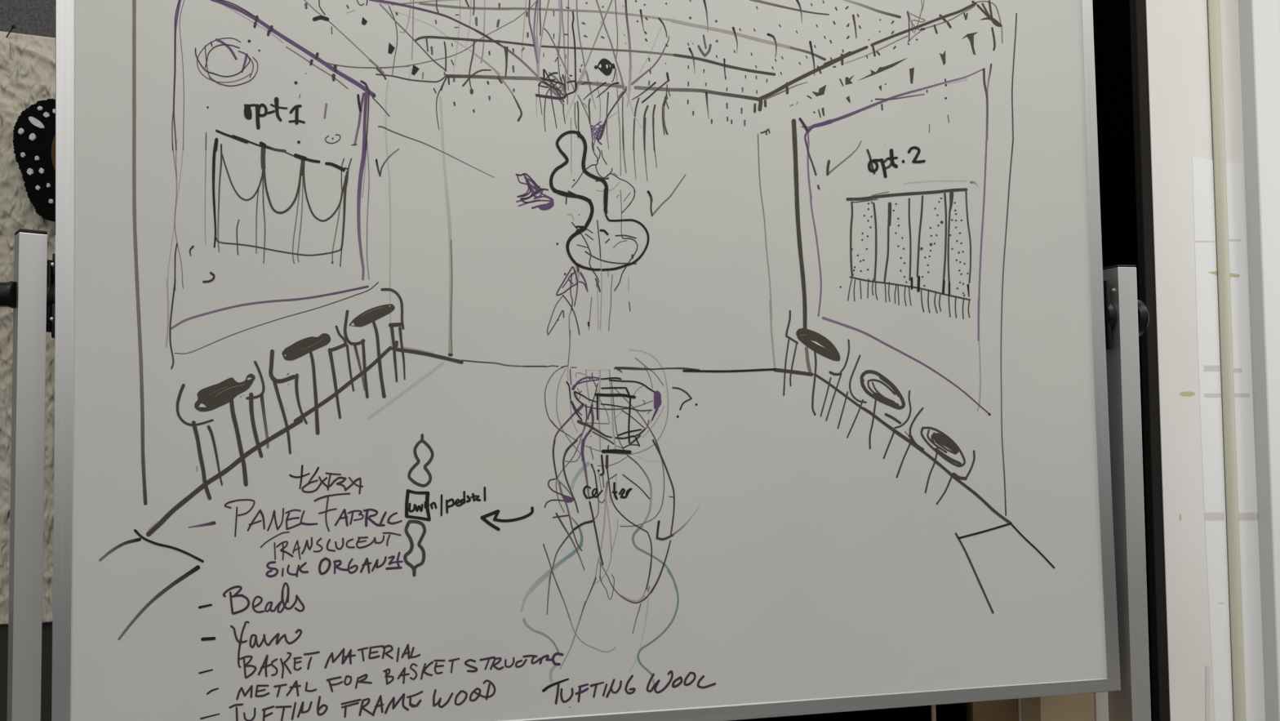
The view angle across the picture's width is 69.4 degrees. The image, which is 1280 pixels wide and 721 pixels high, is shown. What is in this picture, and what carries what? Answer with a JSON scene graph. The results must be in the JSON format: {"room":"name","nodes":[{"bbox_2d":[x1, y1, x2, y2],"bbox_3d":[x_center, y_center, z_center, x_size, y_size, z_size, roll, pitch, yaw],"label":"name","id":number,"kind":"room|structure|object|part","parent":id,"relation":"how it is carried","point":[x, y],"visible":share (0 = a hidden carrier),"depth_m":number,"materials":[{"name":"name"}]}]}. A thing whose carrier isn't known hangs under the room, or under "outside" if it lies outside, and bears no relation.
{"room":"art studio","nodes":[
{"label":"art studio","id":0,"kind":"room"},
{"bbox_2d":[0,0,55,38],"bbox_3d":[-1.142,-0.011,1.914,4.278,3.000,0.100,0,-2,-11],"label":"wall","id":1,"kind":"structure","parent":0,"point":[29,17],"depth_m":1.87,"materials":[{"name":"grey fabric"}]},
{"bbox_2d":[0,31,55,624],"bbox_3d":[-1.177,-0.076,1.841,0.428,1.185,0.018,0,-2,-11],"label":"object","id":2,"kind":"structure","parent":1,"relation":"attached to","point":[27,62],"depth_m":1.84,"materials":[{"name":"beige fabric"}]},
{"bbox_2d":[5,24,15,37],"bbox_3d":[-1.255,-0.656,1.843,0.033,0.019,0.006,-2,-3,32],"label":"pin","id":3,"kind":"object","parent":2,"relation":"attached to","point":[13,26],"visible":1,"depth_m":1.84,"materials":[{"name":"black plastic"}]},
{"bbox_2d":[13,98,55,222],"bbox_3d":[-1.155,-0.395,1.826,0.146,0.241,0.026,0,-2,-11],"label":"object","id":4,"kind":"object","parent":2,"relation":"hanging from","point":[34,131],"visible":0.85,"depth_m":1.81,"materials":[{"name":"black fabric"}]},
{"bbox_2d":[17,128,24,134],"bbox_3d":[-1.210,-0.447,1.809,0.010,0.013,0.008,0,-2,-11],"label":"spot","id":5,"kind":"object","parent":4,"relation":"attached to","point":[20,131],"depth_m":1.81,"materials":[{"name":"grey fabric"}]},
{"bbox_2d":[20,152,26,157],"bbox_3d":[-1.206,-0.401,1.808,0.008,0.010,0.008,0,-2,-11],"label":"spot","id":6,"kind":"object","parent":4,"relation":"attached to","point":[22,154],"depth_m":1.80,"materials":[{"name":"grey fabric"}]},
{"bbox_2d":[26,168,33,175],"bbox_3d":[-1.192,-0.368,1.809,0.011,0.014,0.008,0,-2,-11],"label":"spot","id":7,"kind":"object","parent":4,"relation":"attached to","point":[29,171],"depth_m":1.81,"materials":[{"name":"grey fabric"}]},
{"bbox_2d":[28,133,35,141],"bbox_3d":[-1.190,-0.437,1.812,0.012,0.015,0.008,0,-2,-11],"label":"spot","id":8,"kind":"object","parent":4,"relation":"attached to","point":[32,136],"depth_m":1.81,"materials":[{"name":"grey fabric"}]},
{"bbox_2d":[28,116,44,128],"bbox_3d":[-1.184,-0.466,1.815,0.028,0.022,0.008,0,-2,-11],"label":"spot","id":9,"kind":"object","parent":4,"relation":"attached to","point":[34,122],"depth_m":1.81,"materials":[{"name":"grey fabric"}]},
{"bbox_2d":[34,155,39,160],"bbox_3d":[-1.181,-0.396,1.812,0.008,0.010,0.008,0,-2,-11],"label":"spot","id":10,"kind":"object","parent":4,"relation":"attached to","point":[36,157],"depth_m":1.81,"materials":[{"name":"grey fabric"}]},
{"bbox_2d":[35,185,40,190],"bbox_3d":[-1.178,-0.338,1.810,0.008,0.010,0.008,0,-2,-11],"label":"spot","id":11,"kind":"object","parent":4,"relation":"attached to","point":[37,187],"depth_m":1.81,"materials":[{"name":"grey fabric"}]},
{"bbox_2d":[38,168,44,173],"bbox_3d":[-1.173,-0.371,1.813,0.009,0.012,0.008,0,-2,-11],"label":"spot","id":12,"kind":"object","parent":4,"relation":"attached to","point":[41,171],"depth_m":1.81,"materials":[{"name":"grey fabric"}]},
{"bbox_2d":[43,111,49,118],"bbox_3d":[-1.167,-0.482,1.819,0.011,0.012,0.008,0,-2,-11],"label":"spot","id":13,"kind":"object","parent":4,"relation":"attached to","point":[46,114],"depth_m":1.82,"materials":[{"name":"grey fabric"}]},
{"bbox_2d":[48,199,53,204],"bbox_3d":[-1.155,-0.312,1.814,0.009,0.009,0.008,0,-2,-11],"label":"spot","id":14,"kind":"object","parent":4,"relation":"attached to","point":[50,201],"depth_m":1.81,"materials":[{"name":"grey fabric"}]},
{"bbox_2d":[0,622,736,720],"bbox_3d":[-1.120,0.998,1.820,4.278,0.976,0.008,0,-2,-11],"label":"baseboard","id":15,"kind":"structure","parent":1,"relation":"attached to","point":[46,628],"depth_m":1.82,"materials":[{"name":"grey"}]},
{"bbox_2d":[1092,0,1153,720],"bbox_3d":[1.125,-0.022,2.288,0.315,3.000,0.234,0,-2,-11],"label":"door","id":16,"kind":"structure","parent":1,"relation":"in","point":[1111,18],"depth_m":2.26,"materials":[{"name":"black"}]},
{"bbox_2d":[36,106,43,111],"bbox_3d":[-1.179,-0.494,1.817,0.009,0.009,0.008,0,-2,-11],"label":"spot","id":17,"kind":"object","parent":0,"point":[38,108],"depth_m":1.81,"materials":[{"name":"grey fabric"}]},
{"bbox_2d":[1146,0,1265,720],"bbox_3d":[1.338,-0.026,2.244,0.283,3.000,0.121,0,-2,-11],"label":"wall","id":18,"kind":"structure","parent":0,"point":[1200,673],"depth_m":2.18,"materials":[{"name":"white paint"}]},
{"bbox_2d":[1128,0,1169,720],"bbox_3d":[1.201,-0.028,2.171,0.038,3.000,0.023,0,-2,-11],"label":"trim","id":19,"kind":"structure","parent":18,"relation":"attached to","point":[1144,195],"depth_m":2.16,"materials":[{"name":"black"}]},
{"bbox_2d":[1208,0,1246,720],"bbox_3d":[1.391,-0.029,2.187,0.030,3.000,0.012,0,-2,-11],"label":"trim","id":20,"kind":"structure","parent":18,"relation":"attached to","point":[1214,11],"depth_m":2.18,"materials":[{"name":"beige plastic"}]},
{"bbox_2d":[1237,0,1279,720],"bbox_3d":[1.462,-0.030,2.193,0.002,3.000,0.048,0,-2,-11],"label":"trim","id":21,"kind":"structure","parent":18,"relation":"attached to","point":[1246,37],"depth_m":2.19,"materials":[{"name":"grey paint"}]},
{"bbox_2d":[1252,0,1279,716],"bbox_3d":[1.489,-0.028,2.254,0.073,3.000,0.159,0,-2,-11],"label":"trim","id":22,"kind":"structure","parent":18,"relation":"attached to","point":[1264,12],"depth_m":2.19,"materials":[{"name":"white paint"}]},
{"bbox_2d":[1277,0,1279,46],"bbox_3d":[1.925,-0.029,2.349,0.830,3.000,0.135,0,-2,-11],"label":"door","id":23,"kind":"structure","parent":18,"relation":"in","point":[1278,1],"depth_m":2.24,"materials":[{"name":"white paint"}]},
{"bbox_3d":[0.333,1.439,0.412,6.600,0.050,3.620,0,-2,-11],"label":"floor","id":24,"kind":"structure","parent":0,"visible":0},
{"bbox_2d":[0,0,1151,720],"bbox_3d":[-0.004,0.316,1.519,2.097,2.288,0.384,0,-2,-11],"label":"whiteboard","id":25,"kind":"object","parent":24,"relation":"on","point":[415,360],"visible":1,"depth_m":1.60,"materials":[{"name":"plastic"}]},
{"bbox_3d":[-1.017,-0.103,1.445,0.081,0.043,0.044,0,-2,-11],"label":"clamp knob","id":26,"kind":"part","parent":25,"relation":"part of","materials":[{"name":"black plastic"}]},
{"bbox_3d":[-0.958,0.585,1.436,0.055,1.568,0.058,0,-2,-11],"label":"stand post","id":27,"kind":"part","parent":25,"relation":"part of","materials":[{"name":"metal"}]},
{"bbox_3d":[-0.908,-0.086,1.462,0.039,1.439,0.025,0,-2,-11],"label":"frame rail","id":28,"kind":"part","parent":25,"relation":"part of","materials":[{"name":"metal"}]},
{"bbox_3d":[-0.591,-0.291,1.521,0.347,0.608,0.001,0,-2,-11],"label":"drawn wall panel","id":29,"kind":"part","parent":25,"relation":"part of","materials":[{"name":"white plastic"}]},
{"bbox_2d":[535,68,577,104],"bbox_3d":[-0.146,-0.477,1.613,0.073,0.062,0.001,0,-2,-11],"label":"drawing","id":30,"kind":"object","parent":25,"relation":"on","point":[553,86],"depth_m":1.61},
{"bbox_3d":[0.006,0.619,1.607,1.859,0.034,0.025,0,-2,-11],"label":"frame rail","id":31,"kind":"part","parent":25,"relation":"part of","materials":[{"name":"metal"}]},
{"bbox_3d":[0.486,-0.232,1.724,0.393,0.674,0.001,0,-2,-11],"label":"drawn wall panel","id":32,"kind":"part","parent":25,"relation":"part of","materials":[{"name":"white plastic"}]},
{"bbox_3d":[0.891,-0.097,1.806,0.039,1.460,0.025,0,-2,-11],"label":"frame rail","id":33,"kind":"part","parent":25,"relation":"part of","materials":[{"name":"metal"}]},
{"bbox_3d":[0.956,0.590,1.812,0.041,1.543,0.068,0,-2,-11],"label":"stand post","id":34,"kind":"part","parent":25,"relation":"part of","materials":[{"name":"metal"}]},
{"bbox_3d":[0.982,-0.084,1.848,0.031,0.076,0.076,0,-2,-11],"label":"clamp knob","id":35,"kind":"part","parent":25,"relation":"part of","materials":[{"name":"black plastic"}]},
{"bbox_2d":[736,702,966,720],"bbox_3d":[0.458,1.084,1.992,0.457,0.782,0.176,0,-2,-11],"label":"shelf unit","id":36,"kind":"object","parent":24,"relation":"on","point":[955,711],"visible":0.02,"depth_m":2.08,"materials":[{"name":"black"}]},
{"bbox_2d":[965,698,1017,720],"bbox_3d":[0.751,1.047,2.037,0.105,0.852,0.140,0,-2,-11],"label":"cardboard box","id":37,"kind":"object","parent":24,"relation":"on","point":[997,709],"visible":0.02,"depth_m":1.98,"materials":[{"name":"brown cardboard"}]},
{"bbox_2d":[1017,697,1021,720],"bbox_3d":[0.834,1.087,2.031,0.048,0.770,0.100,0,-2,-11],"label":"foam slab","id":38,"kind":"object","parent":24,"relation":"on","point":[1019,703],"depth_m":1.99,"materials":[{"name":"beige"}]},
{"bbox_2d":[1020,692,1094,720],"bbox_3d":[0.883,1.032,2.006,0.126,0.876,0.170,0,-2,-11],"label":"cardboard box","id":39,"kind":"object","parent":24,"relation":"on","point":[1072,707],"visible":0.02,"depth_m":1.94,"materials":[{"name":"brown cardboard"}]},
{"bbox_2d":[1093,691,1108,720],"bbox_3d":[0.982,1.071,1.947,0.042,0.792,0.020,0,-2,-11],"label":"board","id":40,"kind":"object","parent":24,"relation":"on","point":[1101,702],"visible":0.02,"depth_m":1.95,"materials":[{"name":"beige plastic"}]}
]}

